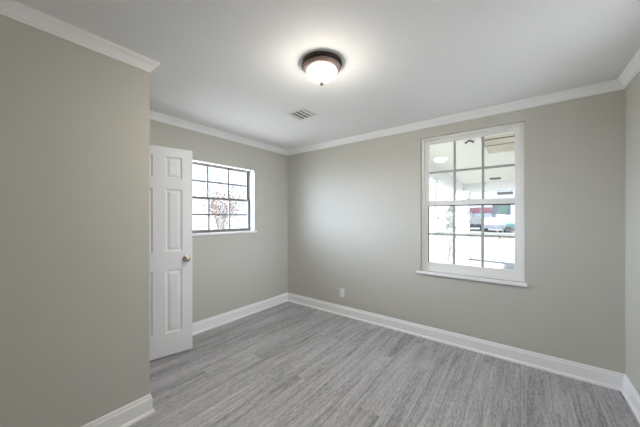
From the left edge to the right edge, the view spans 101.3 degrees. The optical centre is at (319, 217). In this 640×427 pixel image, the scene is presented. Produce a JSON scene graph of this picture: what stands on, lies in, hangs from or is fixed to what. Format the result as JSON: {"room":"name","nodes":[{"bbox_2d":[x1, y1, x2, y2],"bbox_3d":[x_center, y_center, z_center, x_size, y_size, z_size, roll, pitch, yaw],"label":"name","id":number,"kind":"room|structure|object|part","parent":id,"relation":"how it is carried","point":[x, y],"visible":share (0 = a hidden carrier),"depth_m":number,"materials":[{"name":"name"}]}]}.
{"room":"empty bedroom","nodes":[
{"label":"empty bedroom","id":0,"kind":"room"},
{"bbox_2d":[0,14,148,426],"bbox_3d":[-1.670,0.142,1.282,0.110,2.440,1.450,0,0,37],"label":"wall","id":1,"kind":"structure","parent":0,"point":[74,118],"depth_m":1.50,"materials":[{"name":"beige paint"}]},
{"bbox_2d":[0,0,159,72],"bbox_3d":[-1.591,-1.042,1.253,0.050,0.072,1.500,0,0,37],"label":"trim","id":2,"kind":"structure","parent":1,"relation":"attached to","point":[12,9],"depth_m":1.49,"materials":[{"name":"white wood"}]},
{"bbox_2d":[81,394,155,426],"bbox_3d":[-1.606,1.295,1.251,0.028,0.133,1.478,0,0,37],"label":"baseboard","id":3,"kind":"structure","parent":1,"relation":"attached to","point":[134,412],"depth_m":1.71,"materials":[{"name":"white wood"}]},
{"bbox_2d":[149,145,191,360],"bbox_3d":[-1.548,0.333,2.514,0.596,2.022,0.165,0,0,-39],"label":"door","id":4,"kind":"structure","parent":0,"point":[170,169],"depth_m":2.56,"materials":[{"name":"white paint"}]},
{"bbox_3d":[-1.331,0.417,2.625,0.062,0.062,0.065,0,0,-39],"label":"knob","id":5,"kind":"part","parent":4,"relation":"part of","materials":[{"name":"silver metal"}]},
{"bbox_2d":[149,119,287,322],"bbox_3d":[-1.746,0.142,2.822,0.160,2.440,3.805,0,0,37],"label":"wall","id":6,"kind":"structure","parent":0,"point":[230,272],"depth_m":3.58,"materials":[{"name":"beige paint"}]},
{"bbox_2d":[149,110,287,155],"bbox_3d":[-1.223,-1.042,3.335,0.050,0.072,2.355,0,0,37],"label":"trim","id":7,"kind":"structure","parent":6,"relation":"attached to","point":[153,115],"depth_m":3.19,"materials":[{"name":"white wood"}]},
{"bbox_2d":[192,159,256,235],"bbox_3d":[-1.284,-0.226,3.406,0.177,0.889,1.030,0,0,37],"label":"window","id":8,"kind":"structure","parent":6,"relation":"in","point":[249,185],"depth_m":3.54,"materials":[{"name":"grey metal"}]},
{"bbox_3d":[-1.338,-0.440,3.447,0.024,0.433,0.942,0,0,37],"label":"sash","id":9,"kind":"part","parent":8,"relation":"part of","materials":[{"name":"grey metal"}]},
{"bbox_3d":[-1.316,-0.035,3.430,0.024,0.436,0.942,0,0,37],"label":"sash","id":10,"kind":"part","parent":8,"relation":"part of","materials":[{"name":"grey metal"}]},
{"bbox_3d":[-1.256,0.206,3.384,0.107,0.026,1.030,0,0,37],"label":"sill","id":11,"kind":"part","parent":8,"relation":"part of","materials":[{"name":"white wood"}]},
{"bbox_2d":[192,293,287,335],"bbox_3d":[-1.231,1.295,3.341,0.028,0.133,2.355,0,0,37],"label":"baseboard","id":12,"kind":"structure","parent":6,"relation":"attached to","point":[198,327],"depth_m":3.49,"materials":[{"name":"white wood"}]},
{"bbox_2d":[15,0,639,149],"bbox_3d":[-0.223,-1.158,1.658,3.994,0.160,4.125,0,0,37],"label":"ceiling","id":13,"kind":"structure","parent":0,"point":[234,67],"depth_m":1.72,"materials":[{"name":"white paint"}]},
{"bbox_2d":[287,108,317,120],"bbox_3d":[-0.182,-1.073,2.751,0.250,0.010,0.220,0,0,37],"label":"ceiling vent","id":14,"kind":"object","parent":13,"relation":"in","point":[304,113],"visible":1,"depth_m":2.74,"materials":[{"name":"white metal"}]},
{"bbox_2d":[302,51,341,85],"bbox_3d":[0.013,-0.998,1.837,0.282,0.161,0.282,0,0,37],"label":"ceiling light","id":15,"kind":"object","parent":13,"relation":"attached to","point":[321,67],"visible":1,"depth_m":1.76,"materials":[{"name":"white glass"}]},
{"bbox_3d":[0.013,-0.994,1.837,0.210,0.069,0.210,0,0,37],"label":"lamp shade","id":16,"kind":"part","parent":15,"relation":"part of","materials":[{"name":"white glass"}]},
{"bbox_2d":[129,301,639,426],"bbox_3d":[-0.223,1.437,1.658,3.994,0.150,4.125,0,0,37],"label":"floor","id":17,"kind":"structure","parent":0,"point":[287,364],"depth_m":2.12,"materials":[{"name":"grey laminate"}]},
{"bbox_2d":[288,89,624,373],"bbox_3d":[0.981,0.142,3.234,3.994,2.440,0.160,0,0,37],"label":"wall","id":18,"kind":"structure","parent":0,"point":[355,209],"depth_m":2.51,"materials":[{"name":"beige paint"}]},
{"bbox_2d":[340,288,343,296],"bbox_3d":[0.306,1.050,3.643,0.070,0.114,0.009,0,0,37],"label":"wall outlet","id":19,"kind":"object","parent":18,"relation":"attached to","point":[341,290],"visible":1,"depth_m":3.64,"materials":[{"name":"white plastic"}]},
{"bbox_2d":[288,79,623,154],"bbox_3d":[0.917,-1.042,3.150,3.674,0.072,0.050,0,0,37],"label":"trim","id":20,"kind":"structure","parent":18,"relation":"attached to","point":[612,85],"depth_m":2.61,"materials":[{"name":"white wood"}]},
{"bbox_2d":[288,293,624,390],"bbox_3d":[0.923,1.295,3.159,3.674,0.133,0.028,0,0,37],"label":"baseboard","id":21,"kind":"structure","parent":18,"relation":"attached to","point":[579,371],"depth_m":2.61,"materials":[{"name":"white wood"}]},
{"bbox_2d":[416,122,526,286],"bbox_3d":[1.544,-0.130,2.763,1.001,1.540,0.155,0,0,37],"label":"window","id":22,"kind":"structure","parent":18,"relation":"in","point":[517,274],"depth_m":2.71,"materials":[{"name":"white plastic"}]},
{"bbox_3d":[1.518,0.625,2.729,1.001,0.029,0.070,0,0,37],"label":"sill","id":23,"kind":"part","parent":22,"relation":"part of","materials":[{"name":"white wood"}]},
{"bbox_3d":[1.564,0.203,2.771,0.887,0.773,0.032,0,0,37],"label":"sash","id":24,"kind":"part","parent":22,"relation":"part of","materials":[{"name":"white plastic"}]},
{"bbox_3d":[1.585,-0.506,2.799,0.887,0.736,0.030,0,0,37],"label":"sash","id":25,"kind":"part","parent":22,"relation":"part of","materials":[{"name":"white plastic"}]},
{"bbox_2d":[625,71,639,394],"bbox_3d":[1.300,0.142,0.495,0.160,2.440,3.805,0,0,37],"label":"wall","id":26,"kind":"structure","parent":0,"point":[632,91],"depth_m":1.91,"materials":[{"name":"beige paint"}]},
{"bbox_2d":[618,48,639,88],"bbox_3d":[1.217,-1.042,0.558,0.050,0.072,3.805,0,0,37],"label":"trim","id":27,"kind":"structure","parent":26,"relation":"attached to","point":[632,69],"depth_m":1.87,"materials":[{"name":"white wood"}]},
{"bbox_2d":[621,374,639,422],"bbox_3d":[1.226,1.295,0.552,0.028,0.133,3.805,0,0,37],"label":"baseboard","id":28,"kind":"structure","parent":26,"relation":"attached to","point":[629,392],"depth_m":1.89,"materials":[{"name":"white wood"}]},
{"label":"outside","id":29,"kind":"structure","parent":0,"visible":0},
{"bbox_2d":[430,132,514,192],"bbox_3d":[4.275,-1.068,5.389,3.750,0.420,7.245,0,0,37],"label":"carport roof","id":30,"kind":"structure","parent":29,"point":[498,149],"depth_m":5.46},
{"bbox_2d":[497,190,512,194],"bbox_3d":[5.883,-0.788,8.342,0.420,0.140,0.020,0,0,37],"label":"hanging sign","id":31,"kind":"object","parent":30,"relation":"hanging from","point":[511,191],"visible":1,"depth_m":8.34,"materials":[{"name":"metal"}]},
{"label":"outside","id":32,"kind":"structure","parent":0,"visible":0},
{"bbox_2d":[446,258,514,269],"bbox_3d":[4.395,1.477,5.423,4.200,0.050,7.445,0,0,37],"label":"carport slab","id":33,"kind":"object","parent":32,"point":[500,264],"depth_m":8.23,"materials":[{"name":"concrete"}]},
{"bbox_2d":[429,180,437,261],"bbox_3d":[2.628,0.297,6.109,0.170,2.310,0.170,0,0,37],"label":"post","id":34,"kind":"object","parent":33,"relation":"on","point":[432,210],"visible":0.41,"depth_m":6.05,"materials":[{"name":"white"}]},
{"bbox_2d":[442,241,462,263],"bbox_3d":[3.632,1.034,7.171,0.501,0.835,0.622,0,0,37],"label":"shrub","id":35,"kind":"object","parent":33,"relation":"on","point":[450,241],"visible":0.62,"depth_m":7.12,"materials":[{"name":"grey plant"}]},
{"bbox_2d":[436,206,480,263],"bbox_3d":[3.130,0.522,6.298,0.922,1.859,1.378,0,0,-7],"label":"tree","id":36,"kind":"object","parent":33,"relation":"on","point":[448,254],"visible":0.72,"depth_m":6.36,"materials":[{"name":"grey plant"}]},
{"bbox_2d":[455,192,470,259],"bbox_3d":[5.012,0.297,9.196,0.420,2.310,0.420,0,0,37],"label":"post","id":37,"kind":"object","parent":33,"relation":"on","point":[464,248],"visible":0.86,"depth_m":9.04,"materials":[{"name":"white"}]},
{"bbox_3d":[5.012,1.392,9.196,0.420,0.120,0.420,0,0,37],"label":"post","id":38,"kind":"part","parent":37,"relation":"part of","materials":[{"name":"white"}]},
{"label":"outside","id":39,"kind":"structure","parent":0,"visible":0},
{"bbox_2d":[192,223,514,262],"bbox_3d":[10.735,1.592,26.405,75.000,0.180,95.000,0,0,37],"label":"ground","id":40,"kind":"structure","parent":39,"point":[493,250],"depth_m":13.45,"materials":[{"name":"white"}]},
{"bbox_2d":[192,171,245,228],"bbox_3d":[-3.463,-0.019,9.283,2.272,3.041,1.878,0,0,37],"label":"leafy tree","id":41,"kind":"object","parent":40,"relation":"on","point":[223,205],"visible":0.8,"depth_m":8.97,"materials":[{"name":"grey plant"}]},
{"bbox_2d":[436,199,455,227],"bbox_3d":[17.205,-0.598,40.968,6.400,4.200,7.000,0,0,37],"label":"house","id":42,"kind":"structure","parent":40,"relation":"on","point":[446,210],"depth_m":37.43,"materials":[{"name":"white"}]},
{"bbox_2d":[470,206,491,222],"bbox_3d":[26.366,-0.048,42.087,5.600,3.100,6.500,0,0,37],"label":"building","id":43,"kind":"structure","parent":40,"relation":"on","point":[476,212],"depth_m":39.70,"materials":[{"name":"red"}]},
{"bbox_2d":[492,213,507,244],"bbox_3d":[9.388,0.552,13.827,0.911,1.900,0.866,0,0,37],"label":"bare tree","id":44,"kind":"object","parent":40,"relation":"on","point":[498,213],"visible":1,"depth_m":13.91,"materials":[{"name":"grey plant"}]},
{"bbox_2d":[492,205,510,228],"bbox_3d":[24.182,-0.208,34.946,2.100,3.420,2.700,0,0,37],"label":"building","id":45,"kind":"structure","parent":40,"relation":"on","point":[502,210],"depth_m":33.95,"materials":[{"name":"metal"}]},
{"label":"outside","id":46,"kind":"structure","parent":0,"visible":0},
{"bbox_2d":[227,224,514,234],"bbox_3d":[14.378,1.487,31.173,75.000,0.030,12.000,0,0,37],"label":"street","id":47,"kind":"structure","parent":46,"point":[472,230],"depth_m":27.01,"materials":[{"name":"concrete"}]},
{"bbox_2d":[470,217,480,229],"bbox_3d":[17.642,0.742,30.099,1.784,1.460,4.344,0,0,30],"label":"car","id":48,"kind":"object","parent":47,"relation":"on","point":[474,220],"visible":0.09,"depth_m":28.41,"materials":[{"name":"grey paint"}]},
{"bbox_2d":[484,217,505,231],"bbox_3d":[18.139,0.742,27.203,1.784,1.460,4.344,0,0,35],"label":"car","id":49,"kind":"object","parent":47,"relation":"on","point":[489,221],"visible":0.94,"depth_m":25.84,"materials":[{"name":"white paint"}]},
{"bbox_2d":[502,215,514,229],"bbox_3d":[22.491,0.597,30.673,1.784,1.749,4.344,0,0,37],"label":"car","id":50,"kind":"object","parent":47,"relation":"on","point":[510,218],"visible":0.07,"depth_m":29.62,"materials":[{"name":"teal paint"}]}
]}

